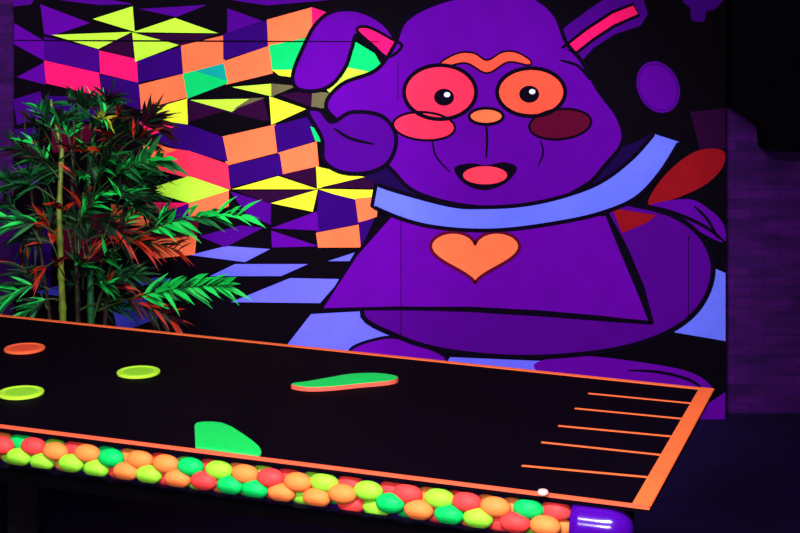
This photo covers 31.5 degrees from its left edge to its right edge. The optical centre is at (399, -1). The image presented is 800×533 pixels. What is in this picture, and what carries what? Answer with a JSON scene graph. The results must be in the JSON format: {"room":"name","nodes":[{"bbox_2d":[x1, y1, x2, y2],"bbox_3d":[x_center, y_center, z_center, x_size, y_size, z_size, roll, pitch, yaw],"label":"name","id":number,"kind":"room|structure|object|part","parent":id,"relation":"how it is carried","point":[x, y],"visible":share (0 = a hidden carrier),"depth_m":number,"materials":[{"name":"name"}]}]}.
{"room":"games hall","nodes":[
{"label":"games hall","id":0,"kind":"room"},
{"bbox_2d":[0,0,799,412],"bbox_3d":[0.000,0.250,5.890,6.400,2.900,0.100,0,0,0],"label":"wall","id":1,"kind":"structure","parent":0,"point":[762,186],"depth_m":5.84,"materials":[{"name":"purple paint"}]},
{"bbox_2d":[13,0,725,418],"bbox_3d":[-0.124,0.527,5.780,2.892,2.354,0.061,0,0,0],"label":"painted mural","id":2,"kind":"object","parent":1,"relation":"attached to","point":[539,185],"visible":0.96,"depth_m":5.76,"materials":[{"name":"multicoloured paint"}]},
{"bbox_2d":[725,0,799,151],"bbox_3d":[1.666,0.064,5.760,0.668,1.088,0.159,0,0,0],"label":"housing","id":3,"kind":"object","parent":1,"relation":"attached to","point":[762,37],"visible":0.91,"depth_m":5.68,"materials":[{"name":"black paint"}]},
{"bbox_2d":[7,413,799,532],"bbox_3d":[0.000,1.750,2.120,6.400,0.100,7.640,0,0,0],"label":"floor","id":4,"kind":"structure","parent":0,"point":[738,472],"depth_m":4.82,"materials":[{"name":"paint"}]},
{"bbox_2d":[0,73,263,333],"bbox_3d":[-0.999,0.981,5.066,1.062,1.438,0.595,0,0,0],"label":"bamboo","id":5,"kind":"object","parent":4,"relation":"on","point":[136,170],"visible":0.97,"depth_m":5.08,"materials":[{"name":"green plant"}]},
{"bbox_3d":[-1.308,0.906,5.168,0.138,1.010,0.036,0,0,16],"label":"stem","id":6,"kind":"part","parent":5,"relation":"part of","materials":[{"name":"green plant"}]},
{"bbox_3d":[-1.235,0.886,5.137,0.043,1.049,0.115,0,0,-36],"label":"stem","id":7,"kind":"part","parent":5,"relation":"part of","materials":[{"name":"plant"}]},
{"bbox_3d":[-1.188,0.892,5.218,0.041,1.043,0.135,0,0,-21],"label":"stem","id":8,"kind":"part","parent":5,"relation":"part of","materials":[{"name":"green plant"}]},
{"bbox_3d":[-1.111,0.880,5.164,0.050,1.064,0.083,0,0,38],"label":"stem","id":9,"kind":"part","parent":5,"relation":"part of","materials":[{"name":"green plant"}]},
{"bbox_3d":[-0.995,0.936,5.087,0.196,0.949,0.028,0,0,22],"label":"stem","id":10,"kind":"part","parent":5,"relation":"part of","materials":[{"name":"green plant"}]},
{"bbox_2d":[0,314,713,532],"bbox_3d":[-0.543,1.323,3.505,2.521,0.755,0.928,0,0,23],"label":"table","id":11,"kind":"object","parent":4,"relation":"on","point":[594,441],"visible":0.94,"depth_m":3.25,"materials":[{"name":"black paint"}]},
{"bbox_3d":[-1.164,1.410,4.048,0.070,0.580,0.070,0,0,0],"label":"leg","id":12,"kind":"part","parent":11,"relation":"part of","materials":[{"name":"black"}]},
{"bbox_2d":[0,385,43,399],"bbox_3d":[-0.913,0.946,3.420,0.109,0.008,0.109,0,0,0],"label":"disc","id":13,"kind":"object","parent":11,"relation":"on","point":[22,392],"visible":1,"depth_m":3.41,"materials":[{"name":"plastic"}]},
{"bbox_2d":[4,343,44,354],"bbox_3d":[-1.019,0.946,3.852,0.109,0.008,0.109,0,0,0],"label":"disc","id":14,"kind":"object","parent":11,"relation":"on","point":[19,348],"visible":1,"depth_m":3.84,"materials":[{"name":"orange plastic"}]},
{"bbox_3d":[-0.885,1.410,3.365,0.070,0.580,0.070,0,0,0],"label":"leg","id":15,"kind":"part","parent":11,"relation":"part of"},
{"bbox_2d":[117,365,159,378],"bbox_3d":[-0.664,0.946,3.608,0.109,0.008,0.109,0,0,0],"label":"disc","id":16,"kind":"object","parent":11,"relation":"on","point":[140,371],"visible":1,"depth_m":3.60,"materials":[{"name":"plastic"}]},
{"bbox_2d":[194,422,260,455],"bbox_3d":[-0.391,0.947,3.057,0.121,0.005,0.275,0,0,-29],"label":"flipper","id":17,"kind":"object","parent":11,"relation":"on","point":[215,436],"visible":1,"depth_m":3.05},
{"bbox_2d":[0,431,633,532],"bbox_3d":[-0.287,0.999,2.942,1.553,0.082,0.082,0,0,21],"label":"tube","id":18,"kind":"object","parent":11,"relation":"attached to","point":[583,519],"visible":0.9,"depth_m":2.84,"materials":[{"name":"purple plastic"}]},
{"bbox_2d":[1,454,9,463],"bbox_3d":[-0.864,1.015,3.168,0.062,0.039,0.039,0,0,21],"label":"ball","id":19,"kind":"object","parent":18,"relation":"in","point":[3,457],"visible":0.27,"depth_m":3.15,"materials":[{"name":"yellow plastic"}]},
{"bbox_2d":[0,432,11,437],"bbox_3d":[-0.892,0.989,3.185,0.062,0.039,0.039,0,0,20],"label":"ball","id":20,"kind":"object","parent":18,"relation":"in","point":[8,435],"visible":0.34,"depth_m":3.18,"materials":[{"name":"orange plastic"}]},
{"bbox_2d":[0,436,13,454],"bbox_3d":[-0.883,0.988,3.149,0.062,0.039,0.039,0,0,21],"label":"ball","id":21,"kind":"object","parent":18,"relation":"in","point":[6,444],"visible":1,"depth_m":3.13,"materials":[{"name":"red plastic"}]},
{"bbox_2d":[6,448,30,465],"bbox_3d":[-0.841,1.008,3.132,0.062,0.039,0.039,0,0,21],"label":"ball","id":22,"kind":"object","parent":18,"relation":"in","point":[16,456],"visible":0.98,"depth_m":3.12,"materials":[{"name":"yellow plastic"}]},
{"bbox_2d":[10,434,31,447],"bbox_3d":[-0.842,0.984,3.162,0.062,0.039,0.039,0,0,21],"label":"ball","id":23,"kind":"object","parent":18,"relation":"in","point":[17,439],"visible":0.48,"depth_m":3.15,"materials":[{"name":"green plastic"}]},
{"bbox_2d":[21,437,45,454],"bbox_3d":[-0.807,0.982,3.127,0.062,0.039,0.039,0,0,20],"label":"ball","id":24,"kind":"object","parent":18,"relation":"in","point":[30,445],"visible":0.98,"depth_m":3.11,"materials":[{"name":"red plastic"}]},
{"bbox_2d":[30,453,54,468],"bbox_3d":[-0.784,1.013,3.115,0.062,0.039,0.039,0,0,21],"label":"ball","id":25,"kind":"object","parent":18,"relation":"in","point":[38,460],"visible":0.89,"depth_m":3.10,"materials":[{"name":"yellow plastic"}]},
{"bbox_2d":[42,442,67,460],"bbox_3d":[-0.752,0.986,3.101,0.062,0.039,0.039,0,0,21],"label":"ball","id":26,"kind":"object","parent":18,"relation":"in","point":[53,451],"visible":1,"depth_m":3.09,"materials":[{"name":"orange plastic"}]},
{"bbox_2d":[45,439,65,444],"bbox_3d":[-0.763,0.990,3.137,0.062,0.039,0.039,0,0,21],"label":"ball","id":27,"kind":"object","parent":18,"relation":"in","point":[49,440],"visible":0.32,"depth_m":3.13,"materials":[{"name":"yellow plastic"}]},
{"bbox_2d":[55,461,64,471],"bbox_3d":[-0.733,1.015,3.118,0.062,0.039,0.039,0,0,21],"label":"ball","id":28,"kind":"object","parent":18,"relation":"in","point":[56,462],"visible":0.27,"depth_m":3.11,"materials":[{"name":"orange plastic"}]},
{"bbox_2d":[58,454,83,472],"bbox_3d":[-0.714,1.006,3.083,0.062,0.039,0.039,0,0,21],"label":"ball","id":29,"kind":"object","parent":18,"relation":"in","point":[69,462],"visible":1,"depth_m":3.07,"materials":[{"name":"yellow plastic"}]},
{"bbox_2d":[65,441,85,453],"bbox_3d":[-0.710,0.985,3.113,0.062,0.039,0.039,0,0,21],"label":"ball","id":30,"kind":"object","parent":18,"relation":"in","point":[71,446],"visible":0.44,"depth_m":3.10,"materials":[{"name":"red plastic"}]},
{"bbox_2d":[74,444,99,462],"bbox_3d":[-0.677,0.982,3.078,0.062,0.039,0.039,0,0,21],"label":"ball","id":31,"kind":"object","parent":18,"relation":"in","point":[85,453],"visible":0.99,"depth_m":3.06,"materials":[{"name":"orange plastic"}]},
{"bbox_2d":[83,459,109,476],"bbox_3d":[-0.655,1.012,3.065,0.062,0.039,0.039,0,0,21],"label":"ball","id":32,"kind":"object","parent":18,"relation":"in","point":[95,468],"visible":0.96,"depth_m":3.05,"materials":[{"name":"yellow plastic"}]},
{"bbox_2d":[98,446,115,451],"bbox_3d":[-0.638,0.990,3.091,0.062,0.039,0.039,0,0,21],"label":"ball","id":33,"kind":"object","parent":18,"relation":"in","point":[101,448],"visible":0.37,"depth_m":3.08,"materials":[{"name":"green plastic"}]},
{"bbox_2d":[98,448,124,466],"bbox_3d":[-0.621,0.985,3.054,0.062,0.039,0.039,0,0,21],"label":"ball","id":34,"kind":"object","parent":18,"relation":"in","point":[109,457],"visible":1,"depth_m":3.04,"materials":[{"name":"green plastic"}]},
{"bbox_2d":[108,467,117,478],"bbox_3d":[-0.608,1.015,3.071,0.062,0.039,0.039,0,0,21],"label":"ball","id":35,"kind":"object","parent":18,"relation":"in","point":[110,473],"visible":0.2,"depth_m":3.06,"materials":[{"name":"red plastic"}]},
{"bbox_2d":[113,462,136,480],"bbox_3d":[-0.586,1.008,3.036,0.062,0.039,0.039,0,0,21],"label":"ball","id":36,"kind":"object","parent":18,"relation":"in","point":[123,470],"visible":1,"depth_m":3.02,"materials":[{"name":"orange plastic"}]},
{"bbox_2d":[120,448,134,461],"bbox_3d":[-0.582,0.988,3.068,0.062,0.039,0.039,0,0,21],"label":"ball","id":37,"kind":"object","parent":18,"relation":"in","point":[125,451],"visible":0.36,"depth_m":3.06,"materials":[{"name":"orange plastic"}]},
{"bbox_2d":[127,450,152,468],"bbox_3d":[-0.555,0.982,3.034,0.062,0.039,0.039,0,0,21],"label":"ball","id":38,"kind":"object","parent":18,"relation":"in","point":[137,459],"visible":1,"depth_m":3.02,"materials":[{"name":"orange plastic"}]},
{"bbox_2d":[136,465,162,483],"bbox_3d":[-0.533,1.008,3.017,0.062,0.039,0.039,0,0,21],"label":"ball","id":39,"kind":"object","parent":18,"relation":"in","point":[147,474],"visible":0.98,"depth_m":3.00,"materials":[{"name":"yellow plastic"}]},
{"bbox_2d":[151,452,165,464],"bbox_3d":[-0.514,0.990,3.044,0.062,0.039,0.039,0,0,20],"label":"ball","id":40,"kind":"object","parent":18,"relation":"in","point":[154,455],"visible":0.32,"depth_m":3.04,"materials":[{"name":"red plastic"}]},
{"bbox_2d":[158,473,168,485],"bbox_3d":[-0.495,1.016,3.028,0.062,0.039,0.039,0,0,21],"label":"ball","id":41,"kind":"object","parent":18,"relation":"in","point":[162,481],"visible":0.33,"depth_m":3.01,"materials":[{"name":"red plastic"}]},
{"bbox_2d":[152,454,177,473],"bbox_3d":[-0.496,0.983,3.009,0.062,0.039,0.039,0,0,21],"label":"ball","id":42,"kind":"object","parent":18,"relation":"in","point":[163,463],"visible":1,"depth_m":3.00,"materials":[{"name":"orange plastic"}]},
{"bbox_2d":[164,469,190,487],"bbox_3d":[-0.468,1.008,2.993,0.062,0.039,0.039,0,0,21],"label":"ball","id":43,"kind":"object","parent":18,"relation":"in","point":[175,478],"visible":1,"depth_m":2.98,"materials":[{"name":"orange plastic"}]},
{"bbox_2d":[177,457,203,475],"bbox_3d":[-0.441,0.982,2.990,0.062,0.039,0.039,0,0,21],"label":"ball","id":44,"kind":"object","parent":18,"relation":"in","point":[188,466],"visible":1,"depth_m":2.98,"materials":[{"name":"green plastic"}]},
{"bbox_2d":[190,471,217,490],"bbox_3d":[-0.410,1.005,2.969,0.062,0.039,0.039,0,0,21],"label":"ball","id":45,"kind":"object","parent":18,"relation":"in","point":[201,480],"visible":1,"depth_m":2.95,"materials":[{"name":"red plastic"}]},
{"bbox_2d":[201,459,213,470],"bbox_3d":[-0.399,0.988,3.001,0.062,0.039,0.039,0,0,21],"label":"ball","id":46,"kind":"object","parent":18,"relation":"in","point":[205,461],"visible":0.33,"depth_m":2.99,"materials":[{"name":"red plastic"}]},
{"bbox_2d":[205,460,232,479],"bbox_3d":[-0.378,0.982,2.967,0.062,0.039,0.039,0,0,21],"label":"ball","id":47,"kind":"object","parent":18,"relation":"in","point":[217,469],"visible":1,"depth_m":2.95,"materials":[{"name":"yellow plastic"}]},
{"bbox_2d":[216,475,241,494],"bbox_3d":[-0.352,1.008,2.949,0.062,0.039,0.039,0,0,21],"label":"ball","id":48,"kind":"object","parent":18,"relation":"in","point":[228,484],"visible":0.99,"depth_m":2.93,"materials":[{"name":"green plastic"}]},
{"bbox_2d":[230,462,243,467],"bbox_3d":[-0.340,0.990,2.979,0.062,0.039,0.039,0,0,21],"label":"ball","id":49,"kind":"object","parent":18,"relation":"in","point":[233,464],"visible":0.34,"depth_m":2.98,"materials":[{"name":"orange plastic"}]},
{"bbox_2d":[231,464,258,483],"bbox_3d":[-0.321,0.983,2.944,0.062,0.039,0.039,0,0,21],"label":"ball","id":50,"kind":"object","parent":18,"relation":"in","point":[243,473],"visible":1,"depth_m":2.93,"materials":[{"name":"orange plastic"}]},
{"bbox_2d":[241,480,267,497],"bbox_3d":[-0.299,1.009,2.929,0.062,0.039,0.039,0,0,21],"label":"ball","id":51,"kind":"object","parent":18,"relation":"in","point":[253,488],"visible":0.95,"depth_m":2.91,"materials":[{"name":"green plastic"}]},
{"bbox_2d":[254,465,271,470],"bbox_3d":[-0.285,0.989,2.958,0.062,0.039,0.039,0,0,21],"label":"ball","id":52,"kind":"object","parent":18,"relation":"in","point":[258,467],"visible":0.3,"depth_m":2.95,"materials":[{"name":"yellow plastic"}]},
{"bbox_2d":[257,468,284,487],"bbox_3d":[-0.266,0.983,2.922,0.062,0.039,0.039,0,0,21],"label":"ball","id":53,"kind":"object","parent":18,"relation":"in","point":[267,477],"visible":1,"depth_m":2.91,"materials":[{"name":"red plastic"}]},
{"bbox_2d":[267,483,295,501],"bbox_3d":[-0.242,1.009,2.908,0.062,0.039,0.039,0,0,21],"label":"ball","id":54,"kind":"object","parent":18,"relation":"in","point":[279,492],"visible":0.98,"depth_m":2.89,"materials":[{"name":"orange plastic"}]},
{"bbox_2d":[279,468,298,476],"bbox_3d":[-0.231,0.988,2.937,0.062,0.039,0.039,0,0,20],"label":"ball","id":55,"kind":"object","parent":18,"relation":"in","point":[285,472],"visible":0.3,"depth_m":2.93,"materials":[{"name":"red plastic"}]},
{"bbox_2d":[284,472,310,491],"bbox_3d":[-0.209,0.984,2.899,0.062,0.039,0.039,0,0,21],"label":"ball","id":56,"kind":"object","parent":18,"relation":"in","point":[294,481],"visible":1,"depth_m":2.88,"materials":[{"name":"orange plastic"}]},
{"bbox_2d":[292,492,306,504],"bbox_3d":[-0.200,1.016,2.917,0.062,0.039,0.039,0,0,21],"label":"ball","id":57,"kind":"object","parent":18,"relation":"in","point":[298,498],"visible":0.29,"depth_m":2.90,"materials":[{"name":"yellow plastic"}]},
{"bbox_2d":[304,472,315,487],"bbox_3d":[-0.179,0.990,2.919,0.062,0.039,0.039,0,0,20],"label":"ball","id":58,"kind":"object","parent":18,"relation":"in","point":[310,474],"visible":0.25,"depth_m":2.91,"materials":[{"name":"plastic"}]},
{"bbox_2d":[302,487,330,506],"bbox_3d":[-0.169,1.010,2.881,0.062,0.039,0.039,0,0,21],"label":"ball","id":59,"kind":"object","parent":18,"relation":"in","point":[312,496],"visible":0.98,"depth_m":2.87,"materials":[{"name":"orange plastic"}]},
{"bbox_2d":[310,473,338,491],"bbox_3d":[-0.154,0.981,2.886,0.062,0.039,0.039,0,0,21],"label":"ball","id":60,"kind":"object","parent":18,"relation":"in","point":[319,481],"visible":0.95,"depth_m":2.87,"materials":[{"name":"yellow plastic"}]},
{"bbox_2d":[328,484,356,503],"bbox_3d":[-0.116,0.994,2.858,0.062,0.039,0.039,0,0,21],"label":"ball","id":61,"kind":"object","parent":18,"relation":"in","point":[338,493],"visible":1,"depth_m":2.84,"materials":[{"name":"orange plastic"}]},
{"bbox_2d":[337,497,363,511],"bbox_3d":[-0.098,1.017,2.869,0.062,0.039,0.039,0,0,21],"label":"ball","id":62,"kind":"object","parent":18,"relation":"in","point":[357,505],"visible":0.59,"depth_m":2.85,"materials":[{"name":"red plastic"}]},
{"bbox_2d":[338,476,363,487],"bbox_3d":[-0.100,0.983,2.883,0.062,0.039,0.039,0,0,21],"label":"ball","id":63,"kind":"object","parent":18,"relation":"in","point":[351,481],"visible":0.45,"depth_m":2.87,"materials":[{"name":"red plastic"}]},
{"bbox_2d":[354,480,382,500],"bbox_3d":[-0.063,0.984,2.846,0.062,0.039,0.039,0,0,21],"label":"ball","id":64,"kind":"object","parent":18,"relation":"in","point":[366,490],"visible":1,"depth_m":2.83,"materials":[{"name":"yellow plastic"}]},
{"bbox_2d":[363,500,388,514],"bbox_3d":[-0.046,1.017,2.849,0.062,0.039,0.039,0,0,21],"label":"ball","id":65,"kind":"object","parent":18,"relation":"in","point":[368,506],"visible":0.52,"depth_m":2.83,"materials":[{"name":"yellow plastic"}]},
{"bbox_2d":[375,493,404,513],"bbox_3d":[-0.019,1.000,2.821,0.062,0.039,0.039,0,0,21],"label":"ball","id":66,"kind":"object","parent":18,"relation":"in","point":[390,503],"visible":1,"depth_m":2.81,"materials":[{"name":"green plastic"}]},
{"bbox_2d":[379,481,400,492],"bbox_3d":[-0.016,0.986,2.855,0.062,0.039,0.039,0,0,21],"label":"ball","id":67,"kind":"object","parent":18,"relation":"in","point":[388,487],"visible":0.38,"depth_m":2.84,"materials":[{"name":"red plastic"}]},
{"bbox_2d":[396,509,408,517],"bbox_3d":[0.014,1.014,2.840,0.062,0.039,0.039,0,0,21],"label":"ball","id":68,"kind":"object","parent":18,"relation":"in","point":[402,513],"visible":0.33,"depth_m":2.83,"materials":[{"name":"green plastic"}]},
{"bbox_2d":[393,484,422,503],"bbox_3d":[0.015,0.981,2.822,0.062,0.039,0.039,0,0,21],"label":"ball","id":69,"kind":"object","parent":18,"relation":"in","point":[407,493],"visible":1,"depth_m":2.81,"materials":[{"name":"red plastic"}]},
{"bbox_2d":[404,500,433,519],"bbox_3d":[0.037,1.006,2.802,0.062,0.039,0.039,0,0,21],"label":"ball","id":70,"kind":"object","parent":18,"relation":"in","point":[416,509],"visible":1,"depth_m":2.79,"materials":[{"name":"orange plastic"}]},
{"bbox_2d":[420,487,432,500],"bbox_3d":[0.056,0.991,2.832,0.062,0.039,0.039,0,0,21],"label":"ball","id":71,"kind":"object","parent":18,"relation":"in","point":[424,490],"visible":0.3,"depth_m":2.82,"materials":[{"name":"orange plastic"}]},
{"bbox_2d":[428,507,439,522],"bbox_3d":[0.075,1.016,2.814,0.062,0.039,0.039,0,0,21],"label":"ball","id":72,"kind":"object","parent":18,"relation":"in","point":[433,519],"visible":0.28,"depth_m":2.80,"materials":[{"name":"red plastic"}]},
{"bbox_2d":[424,488,453,507],"bbox_3d":[0.078,0.982,2.797,0.062,0.039,0.039,0,0,21],"label":"ball","id":73,"kind":"object","parent":18,"relation":"in","point":[435,497],"visible":1,"depth_m":2.78,"materials":[{"name":"yellow plastic"}]},
{"bbox_2d":[434,505,463,524],"bbox_3d":[0.096,1.008,2.781,0.062,0.039,0.039,0,0,21],"label":"ball","id":74,"kind":"object","parent":18,"relation":"in","point":[448,514],"visible":1,"depth_m":2.77,"materials":[{"name":"green plastic"}]},
{"bbox_2d":[450,490,461,494],"bbox_3d":[0.111,0.991,2.811,0.062,0.039,0.039,0,0,21],"label":"ball","id":75,"kind":"object","parent":18,"relation":"in","point":[453,492],"visible":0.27,"depth_m":2.81,"materials":[{"name":"red plastic"}]},
{"bbox_2d":[452,491,481,511],"bbox_3d":[0.131,0.982,2.777,0.062,0.039,0.039,0,0,21],"label":"ball","id":76,"kind":"object","parent":18,"relation":"in","point":[463,501],"visible":1,"depth_m":2.76,"materials":[{"name":"red plastic"}]},
{"bbox_2d":[463,508,493,528],"bbox_3d":[0.152,1.007,2.759,0.062,0.039,0.039,0,0,21],"label":"ball","id":77,"kind":"object","parent":18,"relation":"in","point":[476,518],"visible":1,"depth_m":2.74,"materials":[{"name":"yellow plastic"}]},
{"bbox_2d":[478,494,492,499],"bbox_3d":[0.171,0.991,2.788,0.062,0.039,0.039,0,0,21],"label":"ball","id":78,"kind":"object","parent":18,"relation":"in","point":[482,496],"visible":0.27,"depth_m":2.79,"materials":[{"name":"orange plastic"}]},
{"bbox_2d":[480,496,510,517],"bbox_3d":[0.185,0.983,2.754,0.062,0.039,0.039,0,0,21],"label":"ball","id":79,"kind":"object","parent":18,"relation":"in","point":[493,506],"visible":1,"depth_m":2.74,"materials":[{"name":"orange plastic"}]},
{"bbox_2d":[488,517,507,531],"bbox_3d":[0.195,1.016,2.767,0.062,0.039,0.039,0,0,21],"label":"ball","id":80,"kind":"object","parent":18,"relation":"in","point":[496,525],"visible":0.34,"depth_m":2.75,"materials":[{"name":"red plastic"}]},
{"bbox_2d":[504,497,518,511],"bbox_3d":[0.221,0.991,2.770,0.062,0.039,0.039,0,0,21],"label":"ball","id":81,"kind":"object","parent":18,"relation":"in","point":[510,500],"visible":0.32,"depth_m":2.76,"materials":[{"name":"orange plastic"}]},
{"bbox_2d":[499,512,529,532],"bbox_3d":[0.222,1.006,2.733,0.062,0.039,0.039,0,0,21],"label":"ball","id":82,"kind":"object","parent":18,"relation":"in","point":[513,522],"visible":1,"depth_m":2.72,"materials":[{"name":"red plastic"}]},
{"bbox_2d":[513,499,543,519],"bbox_3d":[0.248,0.981,2.736,0.062,0.039,0.039,0,0,20],"label":"ball","id":83,"kind":"object","parent":18,"relation":"in","point":[529,509],"visible":1,"depth_m":2.72,"materials":[{"name":"green plastic"}]},
{"bbox_2d":[530,515,560,532],"bbox_3d":[0.278,1.004,2.711,0.062,0.039,0.039,0,0,21],"label":"ball","id":84,"kind":"object","parent":18,"relation":"in","point":[541,523],"visible":1,"depth_m":2.70,"materials":[{"name":"orange plastic"}]},
{"bbox_2d":[542,502,570,520],"bbox_3d":[0.300,0.981,2.729,0.062,0.039,0.039,0,0,21],"label":"ball","id":85,"kind":"object","parent":18,"relation":"in","point":[561,512],"visible":0.81,"depth_m":2.71,"materials":[{"name":"red plastic"}]},
{"bbox_2d":[559,519,568,532],"bbox_3d":[0.302,1.013,2.734,0.062,0.039,0.039,0,0,21],"label":"ball","id":86,"kind":"object","parent":18,"relation":"in","point":[564,524],"visible":0.38,"depth_m":2.71,"materials":[{"name":"orange plastic"}]},
{"bbox_3d":[-0.284,0.948,2.932,1.604,0.005,0.012,0,0,21],"label":"edge rail","id":87,"kind":"part","parent":11,"relation":"part of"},
{"bbox_2d":[291,373,397,390],"bbox_3d":[-0.138,0.944,3.511,0.268,0.012,0.093,0,0,-20],"label":"paddle","id":88,"kind":"object","parent":11,"relation":"on","point":[355,380],"visible":1,"depth_m":3.49,"materials":[{"name":"green plastic"}]},
{"bbox_2d":[537,489,547,495],"bbox_3d":[0.273,0.939,2.711,0.021,0.010,0.021,0,0,0],"label":"peg","id":89,"kind":"object","parent":11,"relation":"attached to","point":[542,492],"visible":1,"depth_m":2.70,"materials":[{"name":"white plastic"}]},
{"bbox_3d":[0.513,1.410,3.352,0.070,0.580,0.070,0,0,0],"label":"leg","id":90,"kind":"part","parent":11,"relation":"part of","materials":[{"name":"black"}]}
]}

